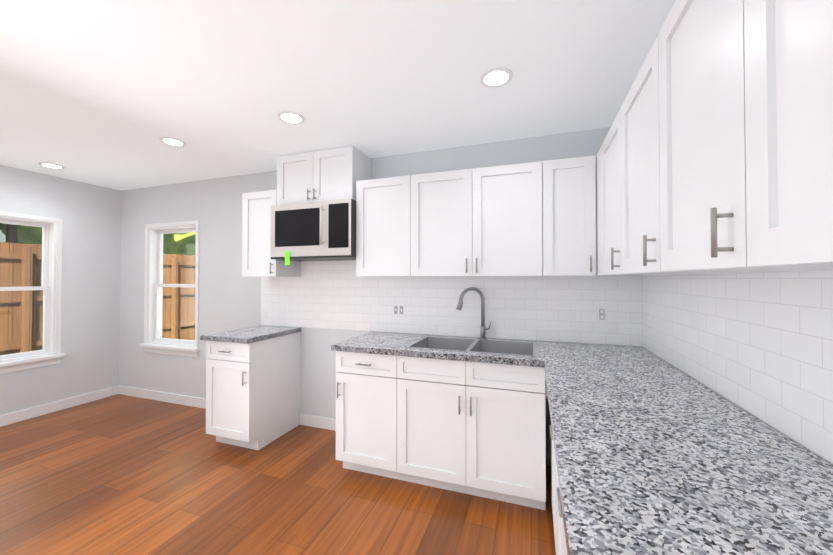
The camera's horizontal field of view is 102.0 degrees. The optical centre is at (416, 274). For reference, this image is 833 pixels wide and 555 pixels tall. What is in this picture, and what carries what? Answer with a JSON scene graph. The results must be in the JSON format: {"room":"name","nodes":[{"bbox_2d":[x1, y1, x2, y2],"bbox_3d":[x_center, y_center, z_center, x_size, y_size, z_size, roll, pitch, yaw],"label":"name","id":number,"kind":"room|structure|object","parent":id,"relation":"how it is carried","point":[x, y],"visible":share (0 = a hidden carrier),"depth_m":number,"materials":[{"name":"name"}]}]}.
{"room":"kitchen","nodes":[
{"label":"kitchen","id":0,"kind":"room"},
{"bbox_2d":[0,165,120,415],"bbox_3d":[-4.672,0.165,1.084,0.150,2.440,6.350,0,-1,19],"label":"wall","id":1,"kind":"structure","parent":0,"point":[89,214],"depth_m":3.68,"materials":[{"name":"grey paint"}]},
{"bbox_2d":[0,211,65,373],"bbox_3d":[-3.958,0.161,3.064,0.203,1.513,1.100,0,-1,19],"label":"window","id":2,"kind":"structure","parent":1,"relation":"in","point":[50,286],"depth_m":3.49,"materials":[{"name":"white wood"}]},
{"bbox_2d":[0,386,118,426],"bbox_3d":[-4.572,1.335,1.107,0.014,0.099,6.184,0,-1,19],"label":"baseboard","id":3,"kind":"structure","parent":1,"relation":"attached to","point":[21,415],"depth_m":3.50,"materials":[{"name":"white wood"}]},
{"bbox_2d":[0,394,555,554],"bbox_3d":[-2.025,1.424,0.232,5.700,0.100,6.500,0,-1,19],"label":"floor","id":4,"kind":"structure","parent":0,"point":[118,474],"depth_m":2.10,"materials":[{"name":"brown wood"}]},
{"bbox_2d":[206,332,300,449],"bbox_3d":[-1.420,0.971,2.965,0.456,0.875,0.644,0,-1,19],"label":"base cabinet","id":5,"kind":"object","parent":4,"relation":"on","point":[253,395],"visible":0.96,"depth_m":2.75,"materials":[{"name":"white paint"}]},
{"bbox_2d":[200,325,300,343],"bbox_3d":[-1.425,0.513,2.968,0.488,0.038,0.638,0,-1,19],"label":"countertop","id":6,"kind":"structure","parent":5,"relation":"on","point":[247,335],"depth_m":2.84,"materials":[{"name":"stone"}]},
{"bbox_2d":[336,351,401,479],"bbox_3d":[-0.256,0.966,2.563,0.464,0.875,0.644,0,-1,19],"label":"base cabinet","id":7,"kind":"object","parent":4,"relation":"on","point":[366,412],"visible":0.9,"depth_m":2.30,"materials":[{"name":"white paint"}]},
{"bbox_2d":[397,356,545,509],"bbox_3d":[0.396,0.963,2.337,0.914,0.875,0.644,0,-1,19],"label":"base cabinet","id":8,"kind":"object","parent":4,"relation":"on","point":[474,428],"visible":0.88,"depth_m":2.06,"materials":[{"name":"white paint"}]},
{"bbox_2d":[331,287,538,366],"bbox_3d":[0.147,0.383,2.426,1.344,0.588,0.638,0,-1,19],"label":"countertop","id":9,"kind":"structure","parent":8,"relation":"on","point":[482,349],"depth_m":2.42,"materials":[{"name":"stone"}]},
{"bbox_2d":[405,336,535,356],"bbox_3d":[0.391,0.579,2.333,0.824,0.194,0.464,0,-1,19],"label":"sink","id":10,"kind":"object","parent":9,"relation":"in","point":[464,345],"depth_m":2.48,"materials":[{"name":"grey metal"}]},
{"bbox_2d":[456,287,491,338],"bbox_3d":[0.435,0.289,2.535,0.244,0.398,0.204,0,-1,19],"label":"faucet","id":11,"kind":"object","parent":9,"relation":"on","point":[460,303],"depth_m":2.57,"materials":[{"name":"silver metal"}]},
{"bbox_2d":[549,418,552,513],"bbox_3d":[0.964,0.953,1.560,0.608,0.876,0.520,0,-1,19],"label":"base cabinet","id":12,"kind":"object","parent":4,"relation":"on","point":[551,435],"depth_m":1.84,"materials":[{"name":"white paint"}]},
{"bbox_2d":[539,341,832,554],"bbox_3d":[0.528,0.481,0.377,0.643,0.038,4.260,0,-1,19],"label":"countertop","id":13,"kind":"structure","parent":12,"relation":"on","point":[655,454],"depth_m":0.82,"materials":[{"name":"stone"}]},
{"bbox_2d":[553,442,560,554],"bbox_3d":[0.825,0.948,1.157,0.608,0.876,0.587,0,-1,19],"label":"base cabinet","id":14,"kind":"object","parent":4,"relation":"on","point":[560,538],"depth_m":1.49,"materials":[{"name":"white paint"}]},
{"bbox_2d":[561,506,567,554],"bbox_3d":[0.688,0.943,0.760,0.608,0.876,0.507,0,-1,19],"label":"base cabinet","id":15,"kind":"object","parent":4,"relation":"on","point":[563,540],"depth_m":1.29,"materials":[{"name":"white paint"}]},
{"bbox_2d":[0,0,674,190],"bbox_3d":[-2.025,-1.116,0.264,5.700,0.100,6.500,0,-1,19],"label":"ceiling","id":16,"kind":"structure","parent":0,"point":[106,93],"depth_m":1.79,"materials":[{"name":"white paint"}]},
{"bbox_2d":[39,162,64,168],"bbox_3d":[-3.422,-1.025,3.169,0.170,0.008,0.170,0,-1,19],"label":"recessed light","id":17,"kind":"object","parent":16,"relation":"in","point":[52,165],"visible":0.92,"depth_m":3.15,"materials":[{"name":"white"}]},
{"bbox_2d":[159,137,185,145],"bbox_3d":[-1.888,-1.032,2.617,0.170,0.008,0.170,0,-1,19],"label":"recessed light","id":18,"kind":"object","parent":16,"relation":"in","point":[172,141],"visible":0.96,"depth_m":2.60,"materials":[{"name":"white plastic"}]},
{"bbox_2d":[277,111,304,123],"bbox_3d":[-0.827,-1.037,2.229,0.170,0.008,0.170,0,-1,19],"label":"recessed light","id":19,"kind":"object","parent":16,"relation":"in","point":[289,117],"visible":1,"depth_m":2.21,"materials":[{"name":"white plastic"}]},
{"bbox_2d":[480,67,512,87],"bbox_3d":[0.422,-1.042,1.787,0.170,0.008,0.170,0,-1,19],"label":"recessed light","id":20,"kind":"object","parent":16,"relation":"in","point":[496,77],"visible":1,"depth_m":1.77,"materials":[{"name":"white plastic"}]},
{"bbox_2d":[119,127,641,465],"bbox_3d":[-0.989,0.191,3.244,5.700,2.440,0.158,0,-1,19],"label":"wall","id":21,"kind":"structure","parent":0,"point":[324,306],"depth_m":3.08,"materials":[{"name":"grey paint"}]},
{"bbox_2d":[139,220,199,356],"bbox_3d":[-2.727,0.150,3.820,0.880,1.473,0.203,0,-1,19],"label":"window","id":22,"kind":"structure","parent":21,"relation":"in","point":[155,341],"depth_m":3.89,"materials":[{"name":"white wood"}]},
{"bbox_2d":[118,385,335,430],"bbox_3d":[-1.971,1.364,3.486,3.375,0.099,0.014,0,-1,19],"label":"baseboard","id":23,"kind":"structure","parent":21,"relation":"attached to","point":[318,422],"depth_m":3.67,"materials":[{"name":"white wood"}]},
{"bbox_2d":[242,190,300,276],"bbox_3d":[-1.338,-0.359,3.102,0.380,0.752,0.362,0,-1,19],"label":"upper cabinet","id":24,"kind":"object","parent":21,"relation":"attached to","point":[257,261],"visible":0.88,"depth_m":2.98,"materials":[{"name":"white paint"}]},
{"bbox_2d":[277,146,370,204],"bbox_3d":[-0.807,-0.803,2.924,0.739,0.436,0.362,0,-1,19],"label":"upper cabinet","id":25,"kind":"object","parent":21,"relation":"attached to","point":[328,174],"visible":0.92,"depth_m":2.78,"materials":[{"name":"white paint"}]},
{"bbox_2d":[271,199,355,264],"bbox_3d":[-0.808,-0.331,2.872,0.764,0.505,0.432,0,-1,19],"label":"microwave","id":26,"kind":"object","parent":25,"relation":"attached to","point":[318,231],"visible":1,"depth_m":2.70,"materials":[{"name":"grey plastic"}]},
{"bbox_2d":[356,175,420,276],"bbox_3d":[-0.209,-0.364,2.731,0.454,0.752,0.326,0,-1,19],"label":"upper cabinet","id":27,"kind":"object","parent":21,"relation":"attached to","point":[382,227],"visible":0.94,"depth_m":2.58,"materials":[{"name":"white paint"}]},
{"bbox_2d":[392,303,404,316],"bbox_3d":[-0.151,0.297,2.866,0.115,0.114,0.006,0,-1,19],"label":"electrical outlet plate","id":28,"kind":"object","parent":21,"relation":"attached to","point":[398,309],"visible":1,"depth_m":2.87,"materials":[{"name":"white plastic"}]},
{"bbox_2d":[410,161,542,276],"bbox_3d":[0.435,-0.367,2.489,0.919,0.752,0.362,0,-1,19],"label":"upper cabinet","id":29,"kind":"object","parent":21,"relation":"attached to","point":[484,221],"visible":1,"depth_m":2.34,"materials":[{"name":"white paint"}]},
{"bbox_2d":[542,155,656,275],"bbox_3d":[1.173,-0.370,2.234,0.640,0.752,0.362,0,-1,19],"label":"upper cabinet","id":30,"kind":"object","parent":21,"relation":"attached to","point":[569,213],"visible":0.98,"depth_m":2.16,"materials":[{"name":"white paint"}]},
{"bbox_2d":[596,306,607,322],"bbox_3d":[1.300,0.276,2.365,0.070,0.114,0.006,0,-1,19],"label":"electrical outlet plate","id":31,"kind":"object","parent":21,"relation":"attached to","point":[602,314],"visible":1,"depth_m":2.36,"materials":[{"name":"white plastic"}]},
{"bbox_2d":[642,270,832,464],"bbox_3d":[0.569,0.142,-0.729,0.158,2.440,6.350,0,-1,19],"label":"wall","id":32,"kind":"structure","parent":0,"point":[759,345],"depth_m":1.10,"materials":[{"name":"white tile"}]},
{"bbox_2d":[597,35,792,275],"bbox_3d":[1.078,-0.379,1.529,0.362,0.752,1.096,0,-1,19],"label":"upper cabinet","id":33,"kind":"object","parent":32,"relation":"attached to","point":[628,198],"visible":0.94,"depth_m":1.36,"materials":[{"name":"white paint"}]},
{"bbox_2d":[658,0,832,271],"bbox_3d":[0.825,-0.388,0.798,0.362,0.752,0.449,0,-1,19],"label":"upper cabinet","id":34,"kind":"object","parent":32,"relation":"attached to","point":[702,146],"visible":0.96,"depth_m":0.81,"materials":[{"name":"white paint"}]},
{"bbox_2d":[744,0,832,266],"bbox_3d":[0.676,-0.393,0.368,0.362,0.752,0.459,0,-1,19],"label":"upper cabinet","id":35,"kind":"object","parent":32,"relation":"attached to","point":[788,46],"visible":1,"depth_m":0.54,"materials":[{"name":"white paint"}]},
{"label":"outside","id":36,"kind":"structure","parent":0,"visible":0},
{"bbox_3d":[-2.369,1.659,6.274,50.000,0.180,55.000,0,-1,19],"label":"ground","id":37,"kind":"structure","parent":36,"visible":0},
{"bbox_2d":[6,224,17,242],"bbox_3d":[-10.595,-0.260,8.824,0.320,3.720,0.320,0,-1,19],"label":"tree","id":38,"kind":"object","parent":37,"relation":"on","point":[13,231],"depth_m":8.77,"materials":[{"name":"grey plant"}]},
{"bbox_2d":[0,223,41,243],"bbox_3d":[-10.921,-3.216,8.958,5.453,5.448,6.040,0,-1,19],"label":"leaves","id":39,"kind":"object","parent":38,"relation":"attached to","point":[24,233],"depth_m":9.36,"materials":[{"name":"green plant"}]},
{"bbox_2d":[0,242,194,355],"bbox_3d":[-7.711,0.469,1.628,0.149,2.085,20.700,0,-1,19],"label":"fence","id":40,"kind":"object","parent":37,"relation":"on","point":[33,298],"depth_m":5.63,"materials":[{"name":"brown wood"}]},
{"bbox_3d":[-9.506,-0.359,12.893,0.320,4.020,0.320,0,-1,19],"label":"tree","id":41,"kind":"object","parent":37,"relation":"on","visible":0},
{"bbox_2d":[163,232,195,255],"bbox_3d":[-9.716,-2.756,13.660,5.613,5.975,5.384,0,-1,19],"label":"leaves","id":42,"kind":"object","parent":41,"relation":"attached to","point":[174,245],"depth_m":12.16,"materials":[{"name":"green plant"}]}
]}

